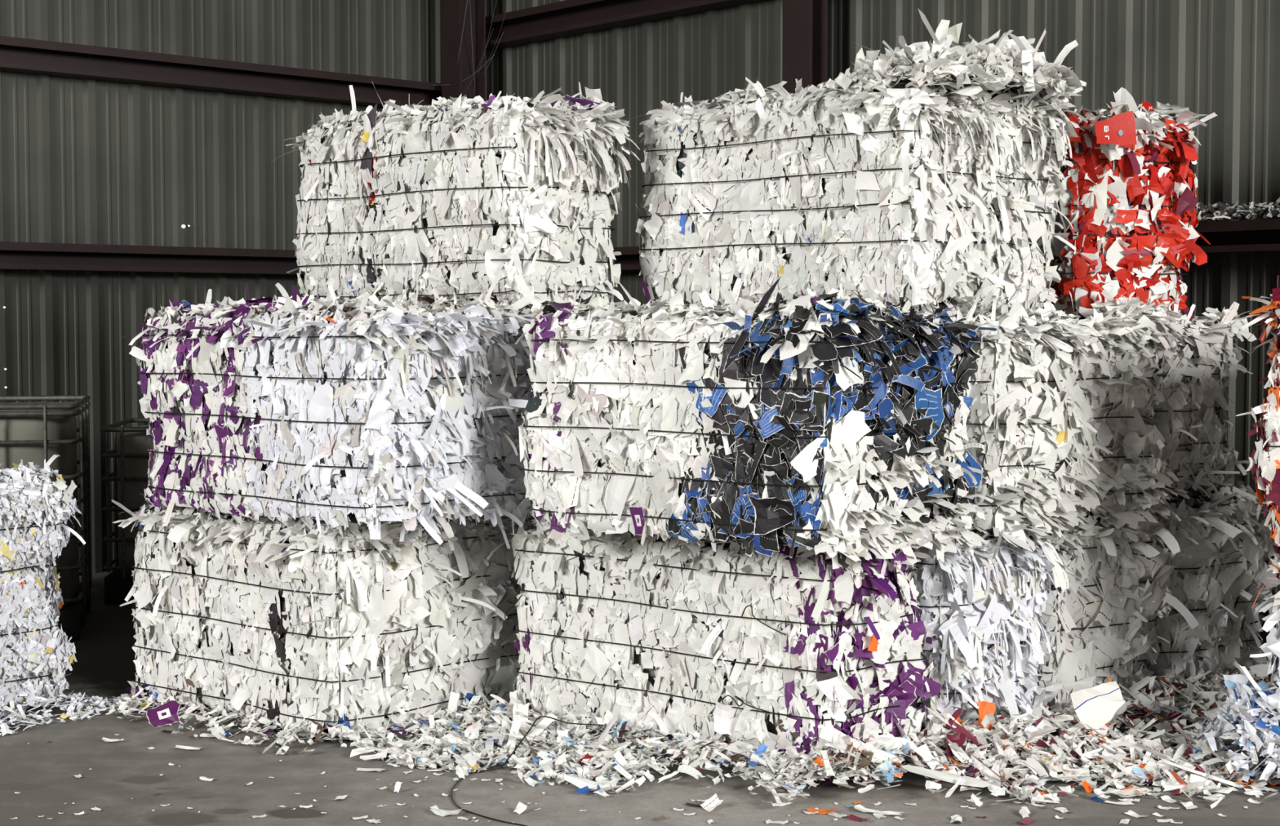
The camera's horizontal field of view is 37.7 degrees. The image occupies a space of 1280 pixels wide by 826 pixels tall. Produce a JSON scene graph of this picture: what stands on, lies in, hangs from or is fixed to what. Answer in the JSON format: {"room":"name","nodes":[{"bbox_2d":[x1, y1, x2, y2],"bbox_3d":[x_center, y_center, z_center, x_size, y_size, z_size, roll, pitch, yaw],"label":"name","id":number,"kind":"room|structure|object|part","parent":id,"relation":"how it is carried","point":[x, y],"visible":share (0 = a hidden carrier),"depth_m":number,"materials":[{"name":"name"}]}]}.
{"room":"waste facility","nodes":[
{"label":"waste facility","id":0,"kind":"room"},
{"bbox_2d":[0,0,441,573],"bbox_3d":[-4.992,-1.518,10.053,10.500,5.200,0.036,-3,4,-44],"label":"wall","id":1,"kind":"structure","parent":0,"point":[82,161],"depth_m":11.86,"materials":[{"name":"grey"}]},
{"bbox_2d":[0,241,304,275],"bbox_3d":[-4.976,-0.873,9.962,10.150,0.160,0.165,-3,4,-44],"label":"beam","id":2,"kind":"structure","parent":1,"relation":"attached to","point":[14,255],"depth_m":11.76,"materials":[{"name":"metal"}]},
{"bbox_2d":[0,35,441,108],"bbox_3d":[-4.976,-2.061,9.901,10.150,0.180,0.165,-3,4,-44],"label":"beam","id":3,"kind":"structure","parent":1,"relation":"attached to","point":[18,55],"depth_m":12.01,"materials":[{"name":"metal"}]},
{"bbox_2d":[0,570,1279,825],"bbox_3d":[-1.000,1.187,8.072,26.000,0.001,20.000,0,3,0],"label":"floor","id":4,"kind":"structure","parent":0,"point":[42,771],"depth_m":6.33,"materials":[{"name":"concrete"}]},
{"bbox_2d":[0,454,85,719],"bbox_3d":[-3.107,0.685,7.617,1.414,1.137,1.280,3,4,42],"label":"bale","id":5,"kind":"object","parent":4,"relation":"on","point":[35,503],"visible":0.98,"depth_m":7.51,"materials":[{"name":"white paper"}]},
{"bbox_2d":[0,395,92,640],"bbox_3d":[-3.460,0.521,9.599,1.222,1.174,1.042,-1,3,-13],"label":"tank","id":6,"kind":"object","parent":4,"relation":"on","point":[30,432],"visible":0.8,"depth_m":9.34,"materials":[{"name":"plastic"}]},
{"bbox_3d":[-3.460,0.123,9.579,1.202,0.022,1.022,-1,3,-13],"label":"cage rail","id":7,"kind":"part","parent":6,"relation":"part of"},
{"bbox_3d":[-3.460,-0.052,9.570,1.208,0.028,1.028,-1,3,-13],"label":"cage rail","id":8,"kind":"part","parent":6,"relation":"part of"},
{"bbox_3d":[-3.460,-0.017,9.572,1.208,0.028,1.028,-1,3,-13],"label":"cage rail","id":9,"kind":"part","parent":6,"relation":"part of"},
{"bbox_3d":[-3.460,0.747,9.611,1.202,0.022,1.022,-1,3,-13],"label":"cage rail","id":10,"kind":"part","parent":6,"relation":"part of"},
{"bbox_3d":[-3.460,0.298,9.588,1.202,0.022,1.022,-1,3,-13],"label":"cage rail","id":11,"kind":"part","parent":6,"relation":"part of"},
{"bbox_3d":[-3.460,0.907,9.619,1.202,0.022,1.022,-1,3,-13],"label":"cage rail","id":12,"kind":"part","parent":6,"relation":"part of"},
{"bbox_3d":[-3.460,0.588,9.603,1.202,0.022,1.022,-1,3,-13],"label":"cage rail","id":13,"kind":"part","parent":6,"relation":"part of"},
{"bbox_3d":[-3.460,0.428,9.595,1.202,0.022,1.022,-1,3,-13],"label":"cage rail","id":14,"kind":"part","parent":6,"relation":"part of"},
{"bbox_2d":[0,691,155,736],"bbox_3d":[-2.528,1.178,7.261,0.361,0.097,1.481,3,4,40],"label":"paper litter","id":15,"kind":"object","parent":4,"relation":"on","point":[32,699],"visible":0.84,"depth_m":7.49,"materials":[{"name":"paper"}]},
{"bbox_2d":[74,811,84,815],"bbox_3d":[-1.799,1.286,6.022,0.041,0.009,0.019,-3,4,-42],"label":"paper scrap","id":16,"kind":"object","parent":4,"relation":"on","point":[82,812],"visible":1,"depth_m":6.03,"materials":[{"name":"paper"}]},
{"bbox_2d":[90,806,101,810],"bbox_3d":[-1.763,1.285,6.087,0.049,0.006,0.022,2,4,38],"label":"paper scrap","id":17,"kind":"object","parent":4,"relation":"on","point":[93,808],"visible":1,"depth_m":6.09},
{"bbox_2d":[101,737,124,742],"bbox_3d":[-1.985,1.231,7.063,0.095,0.013,0.034,1,3,12],"label":"paper scrap","id":18,"kind":"object","parent":4,"relation":"on","point":[104,739],"visible":1,"depth_m":7.07,"materials":[{"name":"paper"}]},
{"bbox_2d":[100,417,153,604],"bbox_3d":[-2.480,0.544,10.942,1.141,0.990,0.991,0,3,-6],"label":"tank","id":19,"kind":"object","parent":4,"relation":"on","point":[132,455],"visible":0.22,"depth_m":10.48,"materials":[{"name":"plastic"}]},
{"bbox_3d":[-2.480,0.838,10.957,1.122,0.022,0.972,0,3,-6],"label":"cage rail","id":20,"kind":"part","parent":19,"relation":"part of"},
{"bbox_3d":[-2.480,0.678,10.949,1.122,0.022,0.972,0,3,-6],"label":"cage rail","id":21,"kind":"part","parent":19,"relation":"part of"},
{"bbox_3d":[-2.480,0.509,10.941,1.122,0.022,0.972,0,3,-6],"label":"cage rail","id":22,"kind":"part","parent":19,"relation":"part of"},
{"bbox_3d":[-2.480,0.064,10.918,1.128,0.028,0.978,0,3,-6],"label":"cage rail","id":23,"kind":"part","parent":19,"relation":"part of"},
{"bbox_3d":[-2.480,0.209,10.925,1.122,0.022,0.972,0,3,-6],"label":"cage rail","id":24,"kind":"part","parent":19,"relation":"part of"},
{"bbox_3d":[-2.480,0.339,10.932,1.122,0.022,0.972,0,3,-6],"label":"cage rail","id":25,"kind":"part","parent":19,"relation":"part of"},
{"bbox_2d":[117,424,153,574],"bbox_3d":[-2.480,0.484,10.939,1.020,0.810,0.870,0,3,-6],"label":"storage container","id":26,"kind":"object","parent":19,"relation":"on","point":[135,442],"depth_m":10.49,"materials":[{"name":"plastic"}]},
{"bbox_2d":[173,745,202,749],"bbox_3d":[-1.674,1.239,6.940,0.122,0.009,0.037,1,3,19],"label":"paper scrap","id":27,"kind":"object","parent":4,"relation":"on","point":[181,747],"visible":1,"depth_m":6.95,"materials":[{"name":"paper"}]},
{"bbox_2d":[199,776,216,781],"bbox_3d":[-1.494,1.262,6.484,0.060,0.010,0.028,1,3,17],"label":"paper scrap","id":28,"kind":"object","parent":4,"relation":"on","point":[203,778],"visible":1,"depth_m":6.48,"materials":[{"name":"paper"}]},
{"bbox_2d":[251,813,266,817],"bbox_3d":[-1.218,1.290,6.006,0.051,0.004,0.025,-2,3,-32],"label":"paper scrap","id":29,"kind":"object","parent":4,"relation":"on","point":[264,815],"visible":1,"depth_m":6.01,"materials":[{"name":"paper"}]},
{"bbox_2d":[105,688,500,756],"bbox_3d":[-1.345,1.156,7.207,1.735,0.147,0.743,1,3,12],"label":"paper litter","id":30,"kind":"object","parent":4,"relation":"on","point":[249,719],"visible":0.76,"depth_m":7.13,"materials":[{"name":"paper"}]},
{"bbox_2d":[146,700,180,728],"bbox_3d":[-1.824,1.153,7.197,0.139,0.086,0.057,-2,4,-38],"label":"card","id":31,"kind":"object","parent":30,"relation":"on","point":[166,713],"visible":1,"depth_m":7.20,"materials":[{"name":"paper"}]},
{"bbox_2d":[299,804,312,808],"bbox_3d":[-1.090,1.282,6.119,0.046,0.008,0.021,-1,3,-16],"label":"paper scrap","id":32,"kind":"object","parent":4,"relation":"on","point":[300,806],"visible":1,"depth_m":6.12,"materials":[{"name":"paper"}]},
{"bbox_2d":[111,493,534,743],"bbox_3d":[-1.255,0.767,7.689,1.673,1.044,1.276,2,4,40],"label":"bale","id":33,"kind":"object","parent":4,"relation":"on","point":[334,628],"visible":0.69,"depth_m":7.27,"materials":[{"name":"white paper"}]},
{"bbox_2d":[118,270,550,548],"bbox_3d":[-1.112,-0.034,7.511,1.740,1.057,1.336,3,4,43],"label":"bale","id":34,"kind":"object","parent":33,"relation":"on","point":[409,410],"visible":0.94,"depth_m":7.00,"materials":[{"name":"white paper"}]},
{"bbox_2d":[274,82,651,314],"bbox_3d":[-0.817,-0.901,7.989,0.863,1.035,1.820,-3,4,-45],"label":"bale","id":35,"kind":"object","parent":34,"relation":"on","point":[445,196],"visible":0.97,"depth_m":7.59,"materials":[{"name":"white paper"}]},
{"bbox_2d":[333,795,346,799],"bbox_3d":[-0.996,1.276,6.222,0.032,0.009,0.070,1,3,12],"label":"paper scrap","id":36,"kind":"object","parent":4,"relation":"on","point":[343,797],"visible":1,"depth_m":6.24,"materials":[{"name":"paper"}]},
{"bbox_2d":[351,815,368,819],"bbox_3d":[-0.894,1.290,5.992,0.057,0.004,0.026,-2,3,-31],"label":"paper scrap","id":37,"kind":"object","parent":4,"relation":"on","point":[364,816],"visible":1,"depth_m":5.99,"materials":[{"name":"paper"}]},
{"bbox_2d":[355,767,386,771],"bbox_3d":[-0.956,1.257,6.614,0.120,0.008,0.046,1,3,15],"label":"paper scrap","id":38,"kind":"object","parent":4,"relation":"on","point":[357,768],"visible":1,"depth_m":6.62,"materials":[{"name":"paper"}]},
{"bbox_2d":[366,818,380,823],"bbox_3d":[-0.840,1.293,5.942,0.030,0.004,0.056,-3,4,-41],"label":"paper scrap","id":39,"kind":"object","parent":4,"relation":"on","point":[373,820],"visible":1,"depth_m":5.95,"materials":[{"name":"paper"}]},
{"bbox_2d":[393,781,402,792],"bbox_3d":[-0.814,1.258,6.311,0.027,0.036,0.016,1,3,14],"label":"paper scrap","id":40,"kind":"object","parent":4,"relation":"on","point":[397,785],"visible":1,"depth_m":6.31,"materials":[{"name":"paper"}]},
{"bbox_2d":[429,804,462,816],"bbox_3d":[-0.627,1.281,6.035,0.118,0.019,0.058,1,3,20],"label":"paper scrap","id":41,"kind":"object","parent":4,"relation":"on","point":[434,809],"visible":1,"depth_m":6.04,"materials":[{"name":"paper"}]},
{"bbox_2d":[457,816,468,820],"bbox_3d":[-0.561,1.291,5.981,0.046,0.004,0.026,2,4,35],"label":"paper scrap","id":42,"kind":"object","parent":4,"relation":"on","point":[460,817],"visible":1,"depth_m":5.98,"materials":[{"name":"paper"}]},
{"bbox_2d":[440,0,485,300],"bbox_3d":[-1.230,-1.676,13.125,0.220,5.200,0.220,-3,4,-40],"label":"column","id":43,"kind":"structure","parent":4,"relation":"on","point":[453,11],"depth_m":13.07,"materials":[{"name":"metal"}]},
{"bbox_2d":[435,0,508,96],"bbox_3d":[-1.183,-2.451,13.002,0.383,1.140,0.693,-1,3,-25],"label":"cobweb","id":44,"kind":"object","parent":43,"relation":"attached to","point":[473,74],"visible":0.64,"depth_m":12.93,"materials":[{"name":"grey"}]},
{"bbox_2d":[494,777,502,782],"bbox_3d":[-0.487,1.266,6.464,0.027,0.005,0.049,0,3,0],"label":"paper scrap","id":45,"kind":"object","parent":4,"relation":"on","point":[500,779],"visible":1,"depth_m":6.47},
{"bbox_2d":[513,801,527,813],"bbox_3d":[-0.387,1.274,6.053,0.033,0.030,0.038,2,3,32],"label":"paper scrap","id":46,"kind":"object","parent":4,"relation":"on","point":[521,807],"visible":1,"depth_m":6.06,"materials":[{"name":"paper"}]},
{"bbox_2d":[450,715,603,825],"bbox_3d":[-0.382,1.183,6.173,0.508,0.200,0.828,0,3,0],"label":"loose wire","id":47,"kind":"object","parent":4,"relation":"on","point":[537,718],"visible":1,"depth_m":6.44,"materials":[{"name":"black"}]},
{"bbox_2d":[564,773,626,790],"bbox_3d":[-0.157,1.251,6.376,0.207,0.043,0.111,1,3,20],"label":"paper scrap","id":48,"kind":"object","parent":4,"relation":"on","point":[579,782],"visible":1,"depth_m":6.36,"materials":[{"name":"paper"}]},
{"bbox_2d":[360,689,897,806],"bbox_3d":[-0.071,1.169,6.600,1.944,0.184,0.805,2,3,28],"label":"paper litter","id":49,"kind":"object","parent":4,"relation":"on","point":[477,742],"visible":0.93,"depth_m":6.66,"materials":[{"name":"paper"}]},
{"bbox_2d":[653,815,665,820],"bbox_3d":[0.060,1.289,5.973,0.043,0.009,0.021,-2,4,-37],"label":"paper scrap","id":50,"kind":"object","parent":4,"relation":"on","point":[662,817],"visible":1,"depth_m":5.97,"materials":[{"name":"paper"}]},
{"bbox_2d":[684,802,702,807],"bbox_3d":[0.196,1.282,6.134,0.101,0.006,0.022,1,3,21],"label":"paper scrap","id":51,"kind":"object","parent":4,"relation":"on","point":[687,803],"visible":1,"depth_m":6.14,"materials":[{"name":"paper"}]},
{"bbox_2d":[706,819,714,823],"bbox_3d":[0.224,1.291,5.925,0.022,0.009,0.036,0,3,0],"label":"paper scrap","id":52,"kind":"object","parent":4,"relation":"on","point":[709,821],"visible":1,"depth_m":5.93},
{"bbox_2d":[700,793,723,811],"bbox_3d":[0.233,1.265,6.102,0.065,0.043,0.048,-2,4,-40],"label":"paper scrap","id":53,"kind":"object","parent":4,"relation":"on","point":[710,804],"visible":1,"depth_m":6.11,"materials":[{"name":"paper"}]},
{"bbox_2d":[486,516,941,786],"bbox_3d":[0.240,0.831,6.961,1.772,1.036,0.730,2,4,36],"label":"bale","id":54,"kind":"object","parent":4,"relation":"on","point":[616,624],"visible":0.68,"depth_m":6.64,"materials":[{"name":"white paper"}]},
{"bbox_2d":[502,558,519,588],"bbox_3d":[-0.497,0.615,7.206,0.093,0.122,0.004,2,4,39],"label":"loose wire","id":55,"kind":"object","parent":54,"relation":"attached to","point":[503,585],"visible":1,"depth_m":7.20,"materials":[{"name":"black"}]},
{"bbox_2d":[504,595,522,625],"bbox_3d":[-0.486,0.756,7.204,0.091,0.125,0.004,2,4,39],"label":"loose wire","id":56,"kind":"object","parent":54,"relation":"attached to","point":[521,595],"visible":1,"depth_m":7.22,"materials":[{"name":"black"}]},
{"bbox_2d":[721,695,769,712],"bbox_3d":[0.368,1.009,6.532,0.203,0.041,0.004,2,4,39],"label":"loose wire","id":57,"kind":"object","parent":54,"relation":"attached to","point":[735,696],"visible":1,"depth_m":6.54,"materials":[{"name":"black"}]},
{"bbox_2d":[510,275,997,568],"bbox_3d":[0.361,0.004,6.745,1.609,1.023,1.090,2,4,36],"label":"bale","id":58,"kind":"object","parent":54,"relation":"on","point":[828,423],"visible":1,"depth_m":6.37,"materials":[{"name":"white paper"}]},
{"bbox_2d":[741,604,786,635],"bbox_3d":[0.426,0.713,6.471,0.188,0.091,0.004,2,4,39],"label":"loose wire","id":59,"kind":"object","parent":54,"relation":"attached to","point":[754,617],"visible":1,"depth_m":6.49,"materials":[{"name":"black"}]},
{"bbox_2d":[765,819,787,824],"bbox_3d":[0.433,1.292,5.932,0.072,0.007,0.039,0,3,0],"label":"paper scrap","id":60,"kind":"object","parent":4,"relation":"on","point":[767,821],"visible":1,"depth_m":5.93,"materials":[{"name":"paper"}]},
{"bbox_2d":[782,0,826,94],"bbox_3d":[0.932,-1.550,10.661,0.140,5.200,0.215,-3,4,-40],"label":"column","id":61,"kind":"structure","parent":4,"relation":"on","point":[804,29],"depth_m":10.61,"materials":[{"name":"metal"}]},
{"bbox_2d":[803,810,818,813],"bbox_3d":[0.549,1.287,6.053,0.055,0.005,0.027,0,3,0],"label":"paper scrap","id":62,"kind":"object","parent":4,"relation":"on","point":[807,812],"visible":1,"depth_m":6.05,"materials":[{"name":"paper"}]},
{"bbox_2d":[806,807,835,813],"bbox_3d":[0.584,1.281,6.056,0.091,0.016,0.042,1,3,14],"label":"paper scrap","id":63,"kind":"object","parent":4,"relation":"on","point":[820,811],"visible":1,"depth_m":6.06,"materials":[{"name":"paper"}]},
{"bbox_2d":[826,811,847,817],"bbox_3d":[0.630,1.289,6.023,0.036,0.004,0.075,-3,4,-44],"label":"paper scrap","id":64,"kind":"object","parent":4,"relation":"on","point":[834,814],"visible":1,"depth_m":6.02,"materials":[{"name":"paper"}]},
{"bbox_2d":[847,814,871,821],"bbox_3d":[0.698,1.288,5.966,0.075,0.012,0.042,2,4,35],"label":"paper scrap","id":65,"kind":"object","parent":4,"relation":"on","point":[852,817],"visible":1,"depth_m":5.97,"materials":[{"name":"paper"}]},
{"bbox_2d":[853,804,903,815],"bbox_3d":[0.769,1.282,6.042,0.178,0.016,0.044,2,3,29],"label":"paper scrap","id":66,"kind":"object","parent":4,"relation":"on","point":[859,806],"visible":1,"depth_m":6.05,"materials":[{"name":"paper"}]},
{"bbox_2d":[872,812,886,818],"bbox_3d":[0.765,1.288,6.011,0.033,0.006,0.065,-1,3,-20],"label":"paper scrap","id":67,"kind":"object","parent":4,"relation":"on","point":[877,815],"visible":1,"depth_m":6.01,"materials":[{"name":"paper"}]},
{"bbox_2d":[893,816,906,820],"bbox_3d":[0.829,1.291,5.980,0.024,0.004,0.047,-2,3,-30],"label":"paper scrap","id":68,"kind":"object","parent":4,"relation":"on","point":[895,817],"visible":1,"depth_m":5.98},
{"bbox_2d":[949,814,962,822],"bbox_3d":[0.998,1.288,5.942,0.051,0.015,0.085,0,3,0],"label":"paper scrap","id":69,"kind":"object","parent":4,"relation":"on","point":[954,818],"visible":1,"depth_m":5.95,"materials":[{"name":"paper"}]},
{"bbox_2d":[908,523,1075,746],"bbox_3d":[0.867,0.796,7.344,1.571,1.132,0.886,3,4,42],"label":"bale","id":70,"kind":"object","parent":4,"relation":"on","point":[982,613],"visible":0.24,"depth_m":6.86,"materials":[{"name":"white paper"}]},
{"bbox_2d":[859,289,1190,559],"bbox_3d":[1.200,-0.013,7.632,1.815,1.052,1.276,2,4,38],"label":"bale","id":71,"kind":"object","parent":70,"relation":"on","point":[1062,408],"visible":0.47,"depth_m":7.11,"materials":[{"name":"white paper"}]},
{"bbox_2d":[635,47,1088,322],"bbox_3d":[0.842,-0.872,7.666,1.724,1.202,1.253,3,4,44],"label":"bale","id":72,"kind":"object","parent":71,"relation":"on","point":[934,194],"visible":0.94,"depth_m":7.24,"materials":[{"name":"white paper"}]},
{"bbox_2d":[839,8,1086,102],"bbox_3d":[1.238,-1.364,7.295,1.056,0.291,0.942,-1,3,-12],"label":"heap","id":73,"kind":"object","parent":72,"relation":"on","point":[991,65],"visible":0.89,"depth_m":7.01,"materials":[{"name":"paper"}]},
{"bbox_2d":[758,658,1279,817],"bbox_3d":[1.789,1.144,6.699,2.665,0.223,1.196,-2,3,-32],"label":"paper litter","id":74,"kind":"object","parent":4,"relation":"on","point":[1040,761],"visible":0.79,"depth_m":6.55,"materials":[{"name":"paper"}]},
{"bbox_2d":[946,732,965,756],"bbox_3d":[1.094,1.149,6.498,0.112,0.075,0.050,-2,3,-28],"label":"card","id":75,"kind":"object","parent":74,"relation":"on","point":[959,738],"visible":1,"depth_m":6.51,"materials":[{"name":"paper"}]},
{"bbox_2d":[977,698,995,729],"bbox_3d":[1.251,1.093,6.769,0.065,0.118,0.052,0,3,0],"label":"card","id":76,"kind":"object","parent":74,"relation":"on","point":[985,708],"visible":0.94,"depth_m":6.78,"materials":[{"name":"paper"}]},
{"bbox_2d":[1070,680,1125,728],"bbox_3d":[1.685,1.070,6.891,0.179,0.153,0.141,0,3,0],"label":"paper sheet","id":77,"kind":"object","parent":74,"relation":"on","point":[1095,706],"visible":1,"depth_m":6.89,"materials":[{"name":"paper"}]},
{"bbox_2d":[1018,817,1033,824],"bbox_3d":[1.215,1.292,5.930,0.035,0.008,0.064,3,4,44],"label":"paper scrap","id":78,"kind":"object","parent":4,"relation":"on","point":[1026,821],"visible":1,"depth_m":5.94,"materials":[{"name":"paper"}]},
{"bbox_2d":[1031,803,1046,806],"bbox_3d":[1.305,1.283,6.139,0.027,0.005,0.042,-3,4,-41],"label":"paper scrap","id":79,"kind":"object","parent":4,"relation":"on","point":[1034,804],"visible":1,"depth_m":6.14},
{"bbox_2d":[1054,807,1074,813],"bbox_3d":[1.374,1.283,6.064,0.034,0.012,0.077,-1,3,-25],"label":"paper scrap","id":80,"kind":"object","parent":4,"relation":"on","point":[1063,810],"visible":1,"depth_m":6.07,"materials":[{"name":"paper"}]},
{"bbox_2d":[1089,795,1104,801],"bbox_3d":[1.513,1.278,6.212,0.032,0.007,0.062,-1,3,-13],"label":"paper scrap","id":81,"kind":"object","parent":4,"relation":"on","point":[1095,797],"visible":1,"depth_m":6.22,"materials":[{"name":"paper"}]},
{"bbox_2d":[1101,787,1119,793],"bbox_3d":[1.572,1.271,6.303,0.078,0.011,0.045,-2,4,-38],"label":"paper scrap","id":82,"kind":"object","parent":4,"relation":"on","point":[1109,789],"visible":0.84,"depth_m":6.31,"materials":[{"name":"paper"}]},
{"bbox_2d":[1036,509,1199,735],"bbox_3d":[1.395,0.757,7.732,1.665,0.994,0.812,2,4,40],"label":"bale","id":83,"kind":"object","parent":4,"relation":"on","point":[1104,623],"visible":0.23,"depth_m":7.33,"materials":[{"name":"white paper"}]},
{"bbox_2d":[1103,799,1133,804],"bbox_3d":[1.571,1.280,6.161,0.104,0.008,0.035,1,3,16],"label":"paper scrap","id":84,"kind":"object","parent":4,"relation":"on","point":[1106,801],"visible":1,"depth_m":6.17,"materials":[{"name":"paper"}]},
{"bbox_2d":[1119,818,1129,823],"bbox_3d":[1.536,1.293,5.943,0.030,0.004,0.059,1,3,21],"label":"paper scrap","id":85,"kind":"object","parent":4,"relation":"on","point":[1124,820],"visible":1,"depth_m":5.94,"materials":[{"name":"paper"}]},
{"bbox_2d":[1118,798,1134,800],"bbox_3d":[1.608,1.280,6.209,0.052,0.004,0.028,0,3,0],"label":"paper scrap","id":86,"kind":"object","parent":4,"relation":"on","point":[1124,799],"visible":1,"depth_m":6.21,"materials":[{"name":"paper"}]},
{"bbox_2d":[1107,784,1151,797],"bbox_3d":[1.625,1.269,6.268,0.165,0.019,0.083,-2,4,-38],"label":"paper scrap","id":87,"kind":"object","parent":4,"relation":"on","point":[1132,791],"visible":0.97,"depth_m":6.28,"materials":[{"name":"paper"}]},
{"bbox_2d":[1124,809,1148,817],"bbox_3d":[1.592,1.285,6.012,0.041,0.013,0.078,-2,4,-36],"label":"paper scrap","id":88,"kind":"object","parent":4,"relation":"on","point":[1130,812],"visible":1,"depth_m":6.02,"materials":[{"name":"paper"}]},
{"bbox_2d":[1152,786,1160,791],"bbox_3d":[1.749,1.272,6.346,0.026,0.004,0.055,1,3,18],"label":"paper scrap","id":89,"kind":"object","parent":4,"relation":"on","point":[1157,788],"visible":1,"depth_m":6.34,"materials":[{"name":"paper"}]},
{"bbox_2d":[1152,812,1167,816],"bbox_3d":[1.667,1.287,6.016,0.022,0.008,0.046,-3,4,-43],"label":"paper scrap","id":90,"kind":"object","parent":4,"relation":"on","point":[1157,814],"visible":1,"depth_m":6.02,"materials":[{"name":"paper"}]},
{"bbox_2d":[1155,818,1173,822],"bbox_3d":[1.666,1.293,5.952,0.059,0.004,0.030,0,3,0],"label":"paper scrap","id":91,"kind":"object","parent":4,"relation":"on","point":[1158,820],"visible":1,"depth_m":5.96,"materials":[{"name":"paper"}]},
{"bbox_2d":[1157,804,1172,809],"bbox_3d":[1.709,1.283,6.103,0.049,0.008,0.023,2,4,33],"label":"paper scrap","id":92,"kind":"object","parent":4,"relation":"on","point":[1159,806],"visible":1,"depth_m":6.11,"materials":[{"name":"paper"}]},
{"bbox_2d":[1160,795,1181,803],"bbox_3d":[1.754,1.276,6.195,0.039,0.012,0.076,-1,3,-20],"label":"paper scrap","id":93,"kind":"object","parent":4,"relation":"on","point":[1165,797],"visible":1,"depth_m":6.21,"materials":[{"name":"paper"}]},
{"bbox_2d":[1172,790,1181,795],"bbox_3d":[1.799,1.273,6.293,0.032,0.008,0.064,1,3,22],"label":"paper scrap","id":94,"kind":"object","parent":4,"relation":"on","point":[1175,792],"visible":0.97,"depth_m":6.31,"materials":[{"name":"paper"}]},
{"bbox_2d":[1170,820,1182,823],"bbox_3d":[1.696,1.293,5.933,0.041,0.004,0.018,1,3,19],"label":"paper scrap","id":95,"kind":"object","parent":4,"relation":"on","point":[1171,821],"visible":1,"depth_m":5.93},
{"bbox_2d":[1180,801,1198,808],"bbox_3d":[1.794,1.282,6.122,0.048,0.008,0.087,0,3,0],"label":"paper scrap","id":96,"kind":"object","parent":4,"relation":"on","point":[1188,805],"visible":1,"depth_m":6.13,"materials":[{"name":"paper"}]},
{"bbox_2d":[1139,474,1279,684],"bbox_3d":[1.903,0.690,8.143,1.683,1.126,0.834,2,4,38],"label":"bale","id":97,"kind":"object","parent":4,"relation":"on","point":[1221,564],"visible":0.22,"depth_m":7.68,"materials":[{"name":"white paper"}]},
{"bbox_2d":[1075,302,1257,506],"bbox_3d":[1.890,-0.099,8.178,1.549,0.967,0.751,2,4,40],"label":"bale","id":98,"kind":"object","parent":97,"relation":"on","point":[1193,389],"visible":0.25,"depth_m":7.78,"materials":[{"name":"white paper"}]},
{"bbox_2d":[1040,87,1217,320],"bbox_3d":[1.897,-0.855,8.258,0.846,1.049,1.543,-1,3,-13],"label":"bale","id":99,"kind":"object","parent":98,"relation":"on","point":[1129,200],"visible":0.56,"depth_m":7.69,"materials":[{"name":"red paper"}]},
{"bbox_2d":[1199,793,1225,799],"bbox_3d":[1.899,1.275,6.236,0.096,0.010,0.046,-2,3,-28],"label":"paper scrap","id":100,"kind":"object","parent":4,"relation":"on","point":[1215,795],"visible":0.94,"depth_m":6.25,"materials":[{"name":"paper"}]},
{"bbox_2d":[1204,795,1225,799],"bbox_3d":[1.903,1.276,6.224,0.076,0.009,0.043,0,3,0],"label":"paper scrap","id":101,"kind":"object","parent":4,"relation":"on","point":[1220,797],"visible":0.94,"depth_m":6.22,"materials":[{"name":"paper"}]},
{"bbox_2d":[1175,662,1279,782],"bbox_3d":[2.446,1.086,6.183,0.523,0.366,1.583,-2,4,-38],"label":"heap","id":102,"kind":"object","parent":4,"relation":"on","point":[1242,703],"visible":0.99,"depth_m":6.51,"materials":[{"name":"paper"}]},
{"bbox_2d":[1247,798,1262,804],"bbox_3d":[2.028,1.278,6.178,0.028,0.009,0.054,-2,3,-29],"label":"paper scrap","id":103,"kind":"object","parent":4,"relation":"on","point":[1250,800],"visible":1,"depth_m":6.19,"materials":[{"name":"paper"}]},
{"bbox_2d":[1249,577,1279,773],"bbox_3d":[2.997,0.892,6.549,1.436,0.918,1.408,3,4,41],"label":"bale","id":104,"kind":"object","parent":4,"relation":"on","point":[1271,649],"visible":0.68,"depth_m":6.54,"materials":[{"name":"white paper"}]},
{"bbox_2d":[1229,275,1279,608],"bbox_3d":[2.978,0.057,6.499,1.487,1.243,1.408,3,4,43],"label":"bale","id":105,"kind":"object","parent":104,"relation":"on","point":[1264,463],"visible":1,"depth_m":6.45,"materials":[{"name":"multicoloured paper"}]},
{"bbox_2d":[1261,786,1277,791],"bbox_3d":[2.126,1.271,6.334,0.034,0.008,0.066,-2,4,-36],"label":"paper scrap","id":106,"kind":"object","parent":4,"relation":"on","point":[1267,788],"visible":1,"depth_m":6.34,"materials":[{"name":"paper"}]},
{"bbox_2d":[485,0,1279,644],"bbox_3d":[2.648,-1.472,9.156,0.032,5.200,12.000,-3,4,-40],"label":"wall","id":107,"kind":"structure","parent":0,"point":[1220,57],"depth_m":9.60,"materials":[{"name":"metal"}]},
{"bbox_2d":[485,0,764,51],"bbox_3d":[2.619,-2.465,8.982,0.165,0.200,11.650,-3,4,-40],"label":"beam","id":108,"kind":"structure","parent":107,"relation":"attached to","point":[566,18],"depth_m":12.52,"materials":[{"name":"metal"}]},
{"bbox_2d":[608,217,1279,271],"bbox_3d":[2.596,-0.838,9.046,0.225,0.145,11.650,-3,4,-40],"label":"beam","id":109,"kind":"structure","parent":107,"relation":"attached to","point":[1261,235],"depth_m":8.81,"materials":[{"name":"metal"}]},
{"bbox_2d":[1195,197,1279,221],"bbox_3d":[2.637,-1.013,8.880,0.313,0.213,2.795,-3,4,-42],"label":"paper litter","id":110,"kind":"object","parent":109,"relation":"on","point":[1222,211],"visible":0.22,"depth_m":8.70,"materials":[{"name":"paper"}]}
]}

